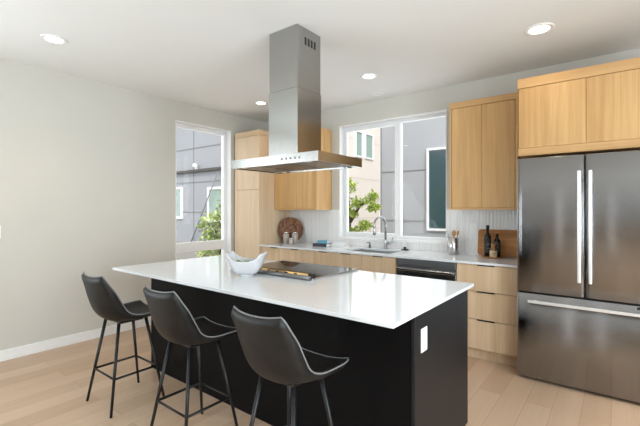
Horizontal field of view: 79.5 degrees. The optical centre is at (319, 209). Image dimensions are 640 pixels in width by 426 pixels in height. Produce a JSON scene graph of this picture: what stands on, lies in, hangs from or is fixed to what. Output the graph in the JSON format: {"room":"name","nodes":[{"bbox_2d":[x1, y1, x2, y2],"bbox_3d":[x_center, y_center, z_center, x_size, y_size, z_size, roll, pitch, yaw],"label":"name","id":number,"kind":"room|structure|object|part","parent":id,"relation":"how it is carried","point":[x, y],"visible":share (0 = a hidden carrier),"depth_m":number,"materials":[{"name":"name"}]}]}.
{"room":"kitchen","nodes":[
{"label":"kitchen","id":0,"kind":"room"},
{"bbox_2d":[0,58,264,350],"bbox_3d":[-3.292,0.001,3.239,0.180,2.800,7.600,0,0,38],"label":"wall","id":1,"kind":"structure","parent":0,"point":[87,166],"depth_m":4.04,"materials":[{"name":"paint"}]},
{"bbox_2d":[0,317,150,361],"bbox_3d":[-3.431,1.351,2.903,0.014,0.100,6.900,0,0,38],"label":"baseboard","id":2,"kind":"structure","parent":1,"relation":"attached to","point":[29,349],"depth_m":3.93,"materials":[{"name":"white wood"}]},
{"bbox_2d":[175,120,230,259],"bbox_3d":[-1.652,-0.026,5.347,0.180,2.253,0.895,0,0,38],"label":"window","id":3,"kind":"structure","parent":1,"relation":"in","point":[224,244],"depth_m":5.64,"materials":[{"name":"white"}]},
{"bbox_2d":[0,0,639,121],"bbox_3d":[-0.696,-1.474,1.218,6.760,0.150,7.960,0,0,38],"label":"ceiling","id":4,"kind":"structure","parent":0,"point":[210,54],"depth_m":3.18,"materials":[{"name":"paint"}]},
{"bbox_2d":[40,34,67,44],"bbox_3d":[-2.183,-1.394,3.155,0.190,0.008,0.190,0,0,38],"label":"recessed light","id":5,"kind":"object","parent":4,"relation":"in","point":[54,39],"visible":1,"depth_m":3.15,"materials":[{"name":"white"}]},
{"bbox_2d":[254,101,267,104],"bbox_3d":[-0.774,-1.394,5.042,0.170,0.008,0.170,0,0,38],"label":"recessed light","id":6,"kind":"object","parent":4,"relation":"in","point":[256,102],"visible":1,"depth_m":5.03,"materials":[{"name":"white plastic"}]},
{"bbox_2d":[231,24,361,173],"bbox_3d":[-0.200,-0.865,3.090,0.908,1.066,0.562,0,0,38],"label":"range hood","id":7,"kind":"object","parent":4,"relation":"attached to","point":[294,96],"visible":1,"depth_m":2.97,"materials":[{"name":"silver metal"}]},
{"bbox_3d":[-0.199,-0.344,3.091,0.868,0.012,0.519,0,0,38],"label":"under panel","id":8,"kind":"part","parent":7,"relation":"part of","materials":[{"name":"silver metal"}]},
{"bbox_2d":[360,73,377,79],"bbox_3d":[0.514,-1.394,4.030,0.180,0.008,0.180,0,0,38],"label":"recessed light","id":9,"kind":"object","parent":4,"relation":"in","point":[368,76],"visible":1,"depth_m":4.03,"materials":[{"name":"white"}]},
{"bbox_2d":[372,92,383,95],"bbox_3d":[0.702,-1.394,4.658,0.140,0.008,0.140,0,0,38],"label":"recessed light","id":10,"kind":"object","parent":4,"relation":"in","point":[376,93],"visible":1,"depth_m":4.65,"materials":[{"name":"white plastic"}]},
{"bbox_2d":[524,22,554,35],"bbox_3d":[1.698,-1.394,2.979,0.210,0.008,0.210,0,0,38],"label":"recessed light","id":11,"kind":"object","parent":4,"relation":"in","point":[541,28],"visible":1,"depth_m":2.97,"materials":[{"name":"white"}]},
{"bbox_2d":[0,325,639,425],"bbox_3d":[-0.696,1.461,1.218,6.760,0.120,7.960,0,0,38],"label":"floor","id":12,"kind":"structure","parent":0,"point":[49,387],"depth_m":2.87,"materials":[{"name":"brown wood"}]},
{"bbox_2d":[81,272,164,417],"bbox_3d":[-1.454,0.924,2.830,0.426,0.957,0.477,0,0,38],"label":"bar stool","id":13,"kind":"object","parent":12,"relation":"on","point":[103,299],"visible":0.92,"depth_m":2.68,"materials":[{"name":"leather"}]},
{"bbox_3d":[-1.641,1.101,2.825,0.147,0.602,0.023,0,0,-10],"label":"leg","id":14,"kind":"part","parent":13,"relation":"part of","materials":[{"name":"black metal"}]},
{"bbox_3d":[-1.413,1.101,2.648,0.023,0.602,0.147,0,0,-5],"label":"leg","id":15,"kind":"part","parent":13,"relation":"part of","materials":[{"name":"black metal"}]},
{"bbox_3d":[-1.435,0.808,2.854,0.170,0.018,0.170,0,0,38],"label":"mounting plate","id":16,"kind":"part","parent":13,"relation":"part of","materials":[{"name":"black metal"}]},
{"bbox_3d":[-1.464,1.101,3.053,0.023,0.602,0.147,0,0,-5],"label":"leg","id":17,"kind":"part","parent":13,"relation":"part of","materials":[{"name":"black metal"}]},
{"bbox_3d":[-1.236,1.101,2.875,0.147,0.602,0.023,0,0,-10],"label":"leg","id":18,"kind":"part","parent":13,"relation":"part of","materials":[{"name":"black metal"}]},
{"bbox_2d":[143,285,237,425],"bbox_3d":[-0.792,0.924,2.349,0.426,0.957,0.477,0,0,38],"label":"bar stool","id":19,"kind":"object","parent":12,"relation":"on","point":[171,318],"visible":0.97,"depth_m":2.20,"materials":[{"name":"black leather"}]},
{"bbox_3d":[-0.978,1.101,2.345,0.147,0.602,0.023,0,0,-10],"label":"leg","id":20,"kind":"part","parent":19,"relation":"part of","materials":[{"name":"black metal"}]},
{"bbox_3d":[-0.750,1.101,2.168,0.023,0.602,0.147,0,0,-5],"label":"leg","id":21,"kind":"part","parent":19,"relation":"part of","materials":[{"name":"black metal"}]},
{"bbox_3d":[-0.772,0.808,2.374,0.170,0.018,0.170,0,0,38],"label":"mounting plate","id":22,"kind":"part","parent":19,"relation":"part of","materials":[{"name":"black metal"}]},
{"bbox_3d":[-0.801,1.101,2.572,0.023,0.602,0.147,0,0,-5],"label":"leg","id":23,"kind":"part","parent":19,"relation":"part of","materials":[{"name":"black metal"}]},
{"bbox_3d":[-0.573,1.101,2.395,0.147,0.602,0.023,0,0,-10],"label":"leg","id":24,"kind":"part","parent":19,"relation":"part of","materials":[{"name":"black metal"}]},
{"bbox_2d":[235,129,289,257],"bbox_3d":[-0.853,0.144,5.747,0.524,2.514,0.641,0,0,38],"label":"tall cabinet","id":25,"kind":"object","parent":12,"relation":"on","point":[257,222],"visible":0.56,"depth_m":5.49,"materials":[{"name":"brown wood"}]},
{"bbox_3d":[-1.022,-0.660,5.489,0.470,0.755,0.020,0,0,38],"label":"door","id":26,"kind":"part","parent":25,"relation":"part of","materials":[{"name":"brown wood"}]},
{"bbox_3d":[-1.022,0.509,5.489,0.470,1.573,0.020,0,0,38],"label":"door","id":27,"kind":"part","parent":25,"relation":"part of","materials":[{"name":"brown wood"}]},
{"bbox_3d":[-0.853,-1.077,5.747,0.524,0.073,0.641,0,0,38],"label":"crown","id":28,"kind":"part","parent":25,"relation":"part of","materials":[{"name":"brown wood"}]},
{"bbox_2d":[261,246,278,260],"bbox_3d":[-0.505,0.954,5.483,0.345,0.893,0.630,0,0,38],"label":"base cabinet","id":29,"kind":"object","parent":12,"relation":"on","point":[273,252],"visible":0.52,"depth_m":5.22,"materials":[{"name":"brown wood"}]},
{"bbox_2d":[259,242,516,267],"bbox_3d":[0.637,0.497,4.581,3.257,0.020,0.634,0,0,38],"label":"countertop","id":30,"kind":"structure","parent":29,"relation":"on","point":[409,254],"depth_m":4.16,"materials":[{"name":"white stone"}]},
{"bbox_2d":[283,232,288,243],"bbox_3d":[-0.484,0.403,5.488,0.090,0.167,0.090,0,0,38],"label":"storage jar","id":31,"kind":"object","parent":30,"relation":"on","point":[286,234],"visible":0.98,"depth_m":5.45,"materials":[{"name":"clear glass"}]},
{"bbox_2d":[278,217,302,239],"bbox_3d":[-0.425,0.297,5.604,0.370,0.369,0.059,0,0,-7],"label":"round board","id":32,"kind":"object","parent":30,"relation":"on","point":[290,224],"visible":0.75,"depth_m":5.60,"materials":[{"name":"brown wood"}]},
{"bbox_2d":[292,232,297,243],"bbox_3d":[-0.359,0.403,5.486,0.090,0.167,0.090,0,0,38],"label":"storage jar","id":33,"kind":"object","parent":30,"relation":"on","point":[294,234],"visible":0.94,"depth_m":5.45,"materials":[{"name":"clear glass"}]},
{"bbox_2d":[313,243,330,246],"bbox_3d":[0.033,0.466,5.086,0.210,0.040,0.150,0,0,32],"label":"book","id":34,"kind":"object","parent":30,"relation":"on","point":[314,244],"visible":0.92,"depth_m":5.03,"materials":[{"name":"grey paper"}]},
{"bbox_2d":[317,240,329,243],"bbox_3d":[0.047,0.428,5.088,0.140,0.036,0.100,0,0,24],"label":"book","id":35,"kind":"object","parent":34,"relation":"on","point":[318,241],"visible":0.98,"depth_m":5.05,"materials":[{"name":"blue paper"}]},
{"bbox_2d":[331,243,349,246],"bbox_3d":[0.271,0.466,5.066,0.190,0.040,0.150,0,0,32],"label":"book","id":36,"kind":"object","parent":30,"relation":"on","point":[332,244],"visible":0.86,"depth_m":5.01,"materials":[{"name":"white paper"}]},
{"bbox_2d":[333,241,347,243],"bbox_3d":[0.268,0.435,5.062,0.160,0.022,0.120,0,0,38],"label":"book","id":37,"kind":"object","parent":36,"relation":"on","point":[335,242],"visible":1,"depth_m":5.03,"materials":[{"name":"white paper"}]},
{"bbox_2d":[353,249,395,253],"bbox_3d":[0.643,0.610,4.567,0.624,0.206,0.414,0,0,38],"label":"sink","id":38,"kind":"object","parent":30,"relation":"in","point":[360,250],"visible":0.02,"depth_m":4.78,"materials":[{"name":"silver metal"}]},
{"bbox_2d":[373,216,392,248],"bbox_3d":[0.753,0.282,4.712,0.264,0.408,0.129,0,0,-16],"label":"faucet","id":39,"kind":"object","parent":30,"relation":"on","point":[378,217],"visible":1,"depth_m":4.74,"materials":[{"name":"silver metal"}]},
{"bbox_3d":[0.735,0.230,4.701,0.229,0.302,0.029,0,0,-39],"label":"spout","id":40,"kind":"part","parent":39,"relation":"part of","materials":[{"name":"silver metal"}]},
{"bbox_2d":[447,237,458,254],"bbox_3d":[1.448,0.396,4.188,0.118,0.180,0.118,0,0,38],"label":"utensil crock","id":41,"kind":"object","parent":30,"relation":"on","point":[452,243],"visible":0.98,"depth_m":4.14,"materials":[{"name":"silver metal"}]},
{"bbox_2d":[481,255,503,258],"bbox_3d":[1.749,0.480,3.896,0.210,0.012,0.210,0,0,38],"label":"serving tray","id":42,"kind":"object","parent":30,"relation":"on","point":[483,256],"visible":0.71,"depth_m":3.81,"materials":[{"name":"brown wood"}]},
{"bbox_2d":[484,225,490,256],"bbox_3d":[1.719,0.320,3.943,0.067,0.319,0.068,0,0,38],"label":"oil bottle","id":43,"kind":"object","parent":42,"relation":"on","point":[487,237],"visible":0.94,"depth_m":3.92,"materials":[{"name":"black glass"}]},
{"bbox_2d":[490,244,496,257],"bbox_3d":[1.731,0.412,3.839,0.069,0.135,0.070,0,0,38],"label":"oil bottle","id":44,"kind":"object","parent":42,"relation":"on","point":[493,251],"visible":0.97,"depth_m":3.81,"materials":[{"name":"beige glass"}]},
{"bbox_2d":[494,230,500,256],"bbox_3d":[1.794,0.346,3.892,0.065,0.267,0.066,0,0,38],"label":"oil bottle","id":45,"kind":"object","parent":42,"relation":"on","point":[497,241],"visible":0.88,"depth_m":3.87,"materials":[{"name":"black glass"}]},
{"bbox_2d":[477,229,516,257],"bbox_3d":[1.882,0.347,3.969,0.480,0.275,0.058,0,0,38],"label":"cutting board","id":46,"kind":"object","parent":30,"relation":"on","point":[508,238],"visible":0.51,"depth_m":3.95,"materials":[{"name":"brown wood"}]},
{"bbox_2d":[279,248,299,261],"bbox_3d":[-0.216,0.954,5.259,0.382,0.893,0.630,0,0,38],"label":"base cabinet","id":47,"kind":"object","parent":12,"relation":"on","point":[286,254],"visible":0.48,"depth_m":5.02,"materials":[{"name":"brown wood"}]},
{"bbox_2d":[231,306,348,425],"bbox_3d":[-0.155,0.924,1.848,0.426,0.957,0.477,0,0,38],"label":"bar stool","id":48,"kind":"object","parent":12,"relation":"on","point":[269,345],"visible":1,"depth_m":1.68,"materials":[{"name":"black leather"}]},
{"bbox_3d":[-0.342,1.101,1.843,0.147,0.602,0.023,0,0,-10],"label":"leg","id":49,"kind":"part","parent":48,"relation":"part of","materials":[{"name":"black metal"}]},
{"bbox_3d":[-0.165,1.101,2.071,0.023,0.602,0.147,0,0,-5],"label":"leg","id":50,"kind":"part","parent":48,"relation":"part of","materials":[{"name":"black metal"}]},
{"bbox_3d":[-0.136,0.808,1.873,0.170,0.018,0.170,0,0,38],"label":"mounting plate","id":51,"kind":"part","parent":48,"relation":"part of","materials":[{"name":"black metal"}]},
{"bbox_3d":[-0.114,1.101,1.666,0.023,0.602,0.147,0,0,-5],"label":"leg","id":52,"kind":"part","parent":48,"relation":"part of","materials":[{"name":"black metal"}]},
{"bbox_3d":[0.063,1.101,1.893,0.147,0.602,0.023,0,0,-10],"label":"leg","id":53,"kind":"part","parent":48,"relation":"part of","materials":[{"name":"black metal"}]},
{"bbox_2d":[151,278,467,425],"bbox_3d":[-0.266,0.954,2.970,2.496,0.893,0.827,0,0,38],"label":"kitchen island","id":54,"kind":"object","parent":12,"relation":"on","point":[386,379],"visible":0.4,"depth_m":2.25,"materials":[{"name":"black wood"}]},
{"bbox_2d":[113,255,473,328],"bbox_3d":[-0.364,0.497,2.880,2.601,0.020,1.144,0,0,38],"label":"island countertop","id":55,"kind":"structure","parent":54,"relation":"on","point":[386,300],"depth_m":2.39,"materials":[{"name":"white stone"}]},
{"bbox_2d":[225,251,267,276],"bbox_3d":[-0.540,0.400,2.823,0.296,0.172,0.216,0,0,4],"label":"bowl","id":56,"kind":"object","parent":55,"relation":"on","point":[245,269],"visible":1,"depth_m":2.75,"materials":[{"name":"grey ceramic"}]},
{"bbox_2d":[257,260,357,280],"bbox_3d":[-0.208,0.466,3.095,0.825,0.040,0.606,0,0,38],"label":"cooktop","id":57,"kind":"object","parent":55,"relation":"in","point":[290,269],"visible":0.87,"depth_m":3.00,"materials":[{"name":"black glass"}]},
{"bbox_3d":[-0.390,0.470,2.872,0.813,0.031,0.031,0,0,38],"label":"rail","id":58,"kind":"part","parent":57,"relation":"part of","materials":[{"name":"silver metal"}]},
{"bbox_3d":[-0.360,0.466,2.900,0.801,0.040,0.050,0,0,38],"label":"control panel","id":59,"kind":"part","parent":57,"relation":"part of","materials":[{"name":"black glass"}]},
{"bbox_2d":[421,326,426,352],"bbox_3d":[0.529,0.661,1.954,0.008,0.120,0.073,0,0,38],"label":"island outlet","id":60,"kind":"object","parent":54,"relation":"attached to","point":[423,330],"visible":1,"depth_m":1.94,"materials":[{"name":"white plastic"}]},
{"bbox_3d":[0.711,0.954,2.210,0.020,0.893,0.827,0,0,38],"label":"panel","id":61,"kind":"part","parent":54,"relation":"part of","materials":[{"name":"black wood"}]},
{"bbox_2d":[300,250,330,265],"bbox_3d":[0.127,0.954,4.992,0.484,0.893,0.630,0,0,38],"label":"base cabinet","id":62,"kind":"object","parent":12,"relation":"on","point":[306,256],"visible":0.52,"depth_m":4.75,"materials":[{"name":"brown wood"}]},
{"bbox_2d":[331,252,397,274],"bbox_3d":[0.652,0.954,4.583,0.843,0.893,0.630,0,0,38],"label":"base cabinet","id":63,"kind":"object","parent":12,"relation":"on","point":[380,264],"visible":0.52,"depth_m":4.30,"materials":[{"name":"brown wood"}]},
{"bbox_3d":[0.305,0.903,4.481,0.420,0.780,0.020,0,0,38],"label":"door","id":64,"kind":"part","parent":63,"relation":"part of","materials":[{"name":"brown wood"}]},
{"bbox_3d":[0.639,0.903,4.222,0.420,0.780,0.020,0,0,38],"label":"door","id":65,"kind":"part","parent":63,"relation":"part of","materials":[{"name":"brown wood"}]},
{"bbox_2d":[396,258,456,280],"bbox_3d":[1.231,0.958,4.108,0.620,0.886,0.632,0,0,38],"label":"dishwasher","id":66,"kind":"object","parent":12,"relation":"on","point":[440,270],"visible":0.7,"depth_m":3.87,"materials":[{"name":"silver metal"}]},
{"bbox_3d":[1.048,0.621,3.872,0.600,0.024,0.035,0,0,38],"label":"handle","id":67,"kind":"part","parent":66,"relation":"part of","materials":[{"name":"silver metal"}]},
{"bbox_3d":[1.068,0.956,3.898,0.620,0.680,0.032,0,0,38],"label":"door panel","id":68,"kind":"part","parent":66,"relation":"part of","materials":[{"name":"silver metal"}]},
{"bbox_3d":[1.068,0.550,3.898,0.620,0.071,0.032,0,0,38],"label":"control panel","id":69,"kind":"part","parent":66,"relation":"part of","materials":[{"name":"silver metal"}]},
{"bbox_2d":[457,263,518,366],"bbox_3d":[1.706,0.954,3.763,0.533,0.893,0.630,0,0,38],"label":"base cabinet","id":70,"kind":"object","parent":12,"relation":"on","point":[492,299],"visible":0.59,"depth_m":3.49,"materials":[{"name":"brown wood"}]},
{"bbox_3d":[1.526,0.635,3.531,0.531,0.245,0.020,0,0,38],"label":"drawer","id":71,"kind":"part","parent":70,"relation":"part of","materials":[{"name":"brown wood"}]},
{"bbox_3d":[1.526,1.158,3.531,0.531,0.270,0.020,0,0,38],"label":"drawer","id":72,"kind":"part","parent":70,"relation":"part of","materials":[{"name":"brown wood"}]},
{"bbox_3d":[1.526,0.890,3.531,0.531,0.255,0.020,0,0,38],"label":"drawer","id":73,"kind":"part","parent":70,"relation":"part of","materials":[{"name":"brown wood"}]},
{"bbox_2d":[517,150,639,402],"bbox_3d":[2.218,0.490,3.192,0.922,1.822,0.805,0,0,38],"label":"refrigerator","id":74,"kind":"object","parent":12,"relation":"on","point":[578,216],"visible":1,"depth_m":2.93,"materials":[{"name":"silver metal"}]},
{"bbox_3d":[1.847,0.126,3.091,0.462,1.094,0.080,0,0,38],"label":"door","id":75,"kind":"part","parent":74,"relation":"part of","materials":[{"name":"silver metal"}]},
{"bbox_3d":[2.029,1.028,2.950,0.922,0.686,0.080,0,0,38],"label":"freezer drawer","id":76,"kind":"part","parent":74,"relation":"part of","materials":[{"name":"silver metal"}]},
{"bbox_3d":[1.965,0.131,2.915,0.022,0.850,0.056,0,0,38],"label":"handle","id":77,"kind":"part","parent":74,"relation":"part of","materials":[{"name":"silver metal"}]},
{"bbox_3d":[1.992,0.742,2.894,0.760,0.022,0.056,0,0,38],"label":"handle","id":78,"kind":"part","parent":74,"relation":"part of","materials":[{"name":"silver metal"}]},
{"bbox_3d":[2.020,0.131,2.872,0.022,0.850,0.056,0,0,38],"label":"handle","id":79,"kind":"part","parent":74,"relation":"part of","materials":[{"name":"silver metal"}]},
{"bbox_3d":[2.214,0.126,2.806,0.454,1.094,0.080,0,0,38],"label":"door","id":80,"kind":"part","parent":74,"relation":"part of","materials":[{"name":"silver metal"}]},
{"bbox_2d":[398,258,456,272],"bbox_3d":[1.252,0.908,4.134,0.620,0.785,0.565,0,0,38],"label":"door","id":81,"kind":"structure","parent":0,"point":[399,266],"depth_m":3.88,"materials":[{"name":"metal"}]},
{"bbox_2d":[265,48,639,247],"bbox_3d":[1.693,0.001,4.288,6.760,2.800,0.180,0,0,38],"label":"wall","id":82,"kind":"structure","parent":0,"point":[436,99],"depth_m":4.42,"materials":[{"name":"paint"}]},
{"bbox_2d":[274,127,331,209],"bbox_3d":[-0.249,-0.549,5.462,0.781,1.110,0.350,0,0,38],"label":"upper cabinet","id":83,"kind":"object","parent":82,"relation":"attached to","point":[312,190],"visible":0.56,"depth_m":5.28,"materials":[{"name":"brown wood"}]},
{"bbox_3d":[-0.504,-0.527,5.457,0.374,1.023,0.019,0,0,38],"label":"door","id":84,"kind":"part","parent":83,"relation":"part of","materials":[{"name":"brown wood"}]},
{"bbox_3d":[-0.256,-0.004,5.469,0.757,0.019,0.346,0,0,38],"label":"rail","id":85,"kind":"part","parent":83,"relation":"part of","materials":[{"name":"brown wood"}]},
{"bbox_3d":[-0.207,-0.527,5.225,0.374,1.023,0.019,0,0,38],"label":"door","id":86,"kind":"part","parent":83,"relation":"part of","materials":[{"name":"brown wood"}]},
{"bbox_3d":[0.051,-0.518,5.230,0.019,1.047,0.346,0,0,38],"label":"panel","id":87,"kind":"part","parent":83,"relation":"part of","materials":[{"name":"brown wood"}]},
{"bbox_3d":[-0.249,-1.073,5.462,0.781,0.063,0.350,0,0,38],"label":"crown","id":88,"kind":"part","parent":83,"relation":"part of","materials":[{"name":"brown wood"}]},
{"bbox_2d":[339,109,446,243],"bbox_3d":[0.907,-0.372,4.892,1.489,1.536,0.192,0,0,38],"label":"window","id":89,"kind":"structure","parent":82,"relation":"in","point":[344,131],"depth_m":4.86,"materials":[{"name":"white"}]},
{"bbox_3d":[0.672,-0.380,5.091,0.779,1.426,0.043,0,0,38],"label":"sash","id":90,"kind":"part","parent":89,"relation":"part of","materials":[{"name":"white plastic"}]},
{"bbox_3d":[0.907,0.382,4.892,1.489,0.028,0.192,0,0,38],"label":"sill","id":91,"kind":"part","parent":89,"relation":"part of","materials":[{"name":"white"}]},
{"bbox_2d":[290,210,516,254],"bbox_3d":[0.829,0.244,4.840,3.242,0.486,0.010,0,0,38],"label":"backsplash","id":92,"kind":"structure","parent":82,"relation":"attached to","point":[317,224],"depth_m":4.44,"materials":[{"name":"white tile"}]},
{"bbox_2d":[470,223,477,233],"bbox_3d":[1.668,0.203,4.176,0.084,0.115,0.008,0,0,38],"label":"wall outlet","id":93,"kind":"object","parent":92,"relation":"attached to","point":[473,226],"visible":1,"depth_m":4.17,"materials":[{"name":"white plastic"}]},
{"bbox_2d":[449,92,521,209],"bbox_3d":[1.706,-0.550,3.940,0.646,1.105,0.350,0,0,38],"label":"upper cabinet","id":94,"kind":"object","parent":82,"relation":"attached to","point":[483,131],"visible":0.82,"depth_m":3.78,"materials":[{"name":"brown wood"}]},
{"bbox_3d":[1.461,-0.519,4.133,0.019,1.044,0.346,0,0,38],"label":"panel","id":95,"kind":"part","parent":94,"relation":"part of","materials":[{"name":"brown wood"}]},
{"bbox_3d":[1.489,-0.528,3.905,0.296,1.020,0.019,0,0,38],"label":"door","id":96,"kind":"part","parent":94,"relation":"part of","materials":[{"name":"brown wood"}]},
{"bbox_3d":[1.707,-0.007,3.941,0.602,0.019,0.346,0,0,38],"label":"rail","id":97,"kind":"part","parent":94,"relation":"part of","materials":[{"name":"brown wood"}]},
{"bbox_3d":[1.706,-1.072,3.940,0.646,0.061,0.350,0,0,38],"label":"crown","id":98,"kind":"part","parent":94,"relation":"part of","materials":[{"name":"brown wood"}]},
{"bbox_3d":[1.725,-0.528,3.721,0.296,1.020,0.019,0,0,38],"label":"door","id":99,"kind":"part","parent":94,"relation":"part of","materials":[{"name":"brown wood"}]},
{"bbox_3d":[1.953,-0.519,3.750,0.019,1.044,0.346,0,0,38],"label":"panel","id":100,"kind":"part","parent":94,"relation":"part of","materials":[{"name":"brown wood"}]},
{"bbox_2d":[517,57,639,158],"bbox_3d":[2.284,-0.782,3.267,0.966,0.655,0.702,0,0,38],"label":"upper cabinet","id":101,"kind":"object","parent":82,"relation":"attached to","point":[596,108],"visible":0.91,"depth_m":3.01,"materials":[{"name":"brown wood"}]},
{"bbox_3d":[1.907,-0.742,3.563,0.003,0.575,0.698,0,0,38],"label":"panel","id":102,"kind":"part","parent":101,"relation":"part of","materials":[{"name":"brown wood"}]},
{"bbox_3d":[1.890,-0.773,3.147,0.472,0.507,0.019,0,0,38],"label":"door","id":103,"kind":"part","parent":101,"relation":"part of","materials":[{"name":"brown wood"}]},
{"bbox_3d":[2.284,-1.069,3.267,0.966,0.080,0.702,0,0,38],"label":"crown","id":104,"kind":"part","parent":101,"relation":"part of","materials":[{"name":"brown wood"}]},
{"bbox_3d":[2.286,-0.486,3.268,0.954,0.063,0.698,0,0,38],"label":"rail","id":105,"kind":"part","parent":101,"relation":"part of","materials":[{"name":"brown wood"}]},
{"bbox_3d":[2.265,-0.773,2.855,0.472,0.507,0.019,0,0,38],"label":"door","id":106,"kind":"part","parent":101,"relation":"part of","materials":[{"name":"brown wood"}]},
{"label":"outside","id":107,"kind":"structure","parent":0,"visible":0},
{"bbox_3d":[-3.826,1.751,4.035,26.000,0.100,25.000,0,0,38],"label":"ground","id":108,"kind":"structure","parent":107,"visible":0},
{"bbox_2d":[195,185,220,257],"bbox_3d":[-2.140,0.534,8.278,1.719,2.333,0.709,0,0,38],"label":"shrub","id":109,"kind":"object","parent":108,"relation":"on","point":[217,223],"visible":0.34,"depth_m":8.35,"materials":[{"name":"green plant"}]},
{"bbox_2d":[176,127,379,259],"bbox_3d":[-4.873,-1.699,12.079,14.465,6.800,1.570,0,0,38],"label":"building","id":110,"kind":"structure","parent":108,"relation":"on","point":[193,186],"depth_m":9.60,"materials":[{"name":"beige"}]},
{"bbox_3d":[-3.961,-0.174,10.463,0.670,0.730,0.010,0,0,38],"label":"pane","id":111,"kind":"part","parent":110,"relation":"part of","materials":[{"name":"green glass"}]},
{"bbox_2d":[191,171,217,241],"bbox_3d":[-2.868,-0.024,9.499,1.124,1.765,0.028,0,0,38],"label":"pole","id":112,"kind":"object","parent":110,"relation":"attached to","point":[217,171],"visible":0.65,"depth_m":9.46,"materials":[{"name":"grey metal"}]},
{"bbox_3d":[-2.462,-0.114,9.296,0.690,0.750,0.010,0,0,38],"label":"pane","id":113,"kind":"part","parent":110,"relation":"part of","materials":[{"name":"green glass"}]},
{"bbox_3d":[0.761,-1.289,7.586,0.006,0.460,0.220,0,0,38],"label":"pane","id":114,"kind":"part","parent":110,"relation":"part of","materials":[{"name":"green glass"}]},
{"bbox_3d":[1.001,-1.289,7.894,0.006,0.460,0.280,0,0,38],"label":"pane","id":115,"kind":"part","parent":110,"relation":"part of","materials":[{"name":"green glass"}]},
{"bbox_2d":[349,177,381,231],"bbox_3d":[0.653,0.582,6.276,0.798,2.237,0.381,0,0,38],"label":"leafy tree","id":116,"kind":"object","parent":108,"relation":"on","point":[365,225],"visible":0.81,"depth_m":6.21,"materials":[{"name":"green plant"}]},
{"bbox_2d":[380,117,445,237],"bbox_3d":[3.863,-1.699,6.636,6.060,6.800,0.650,0,0,38],"label":"building","id":117,"kind":"structure","parent":108,"relation":"on","point":[424,141],"depth_m":7.75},
{"bbox_3d":[2.499,-0.402,7.338,0.865,1.525,0.008,0,0,38],"label":"pane","id":118,"kind":"part","parent":117,"relation":"part of","materials":[{"name":"teal glass"}]}
]}

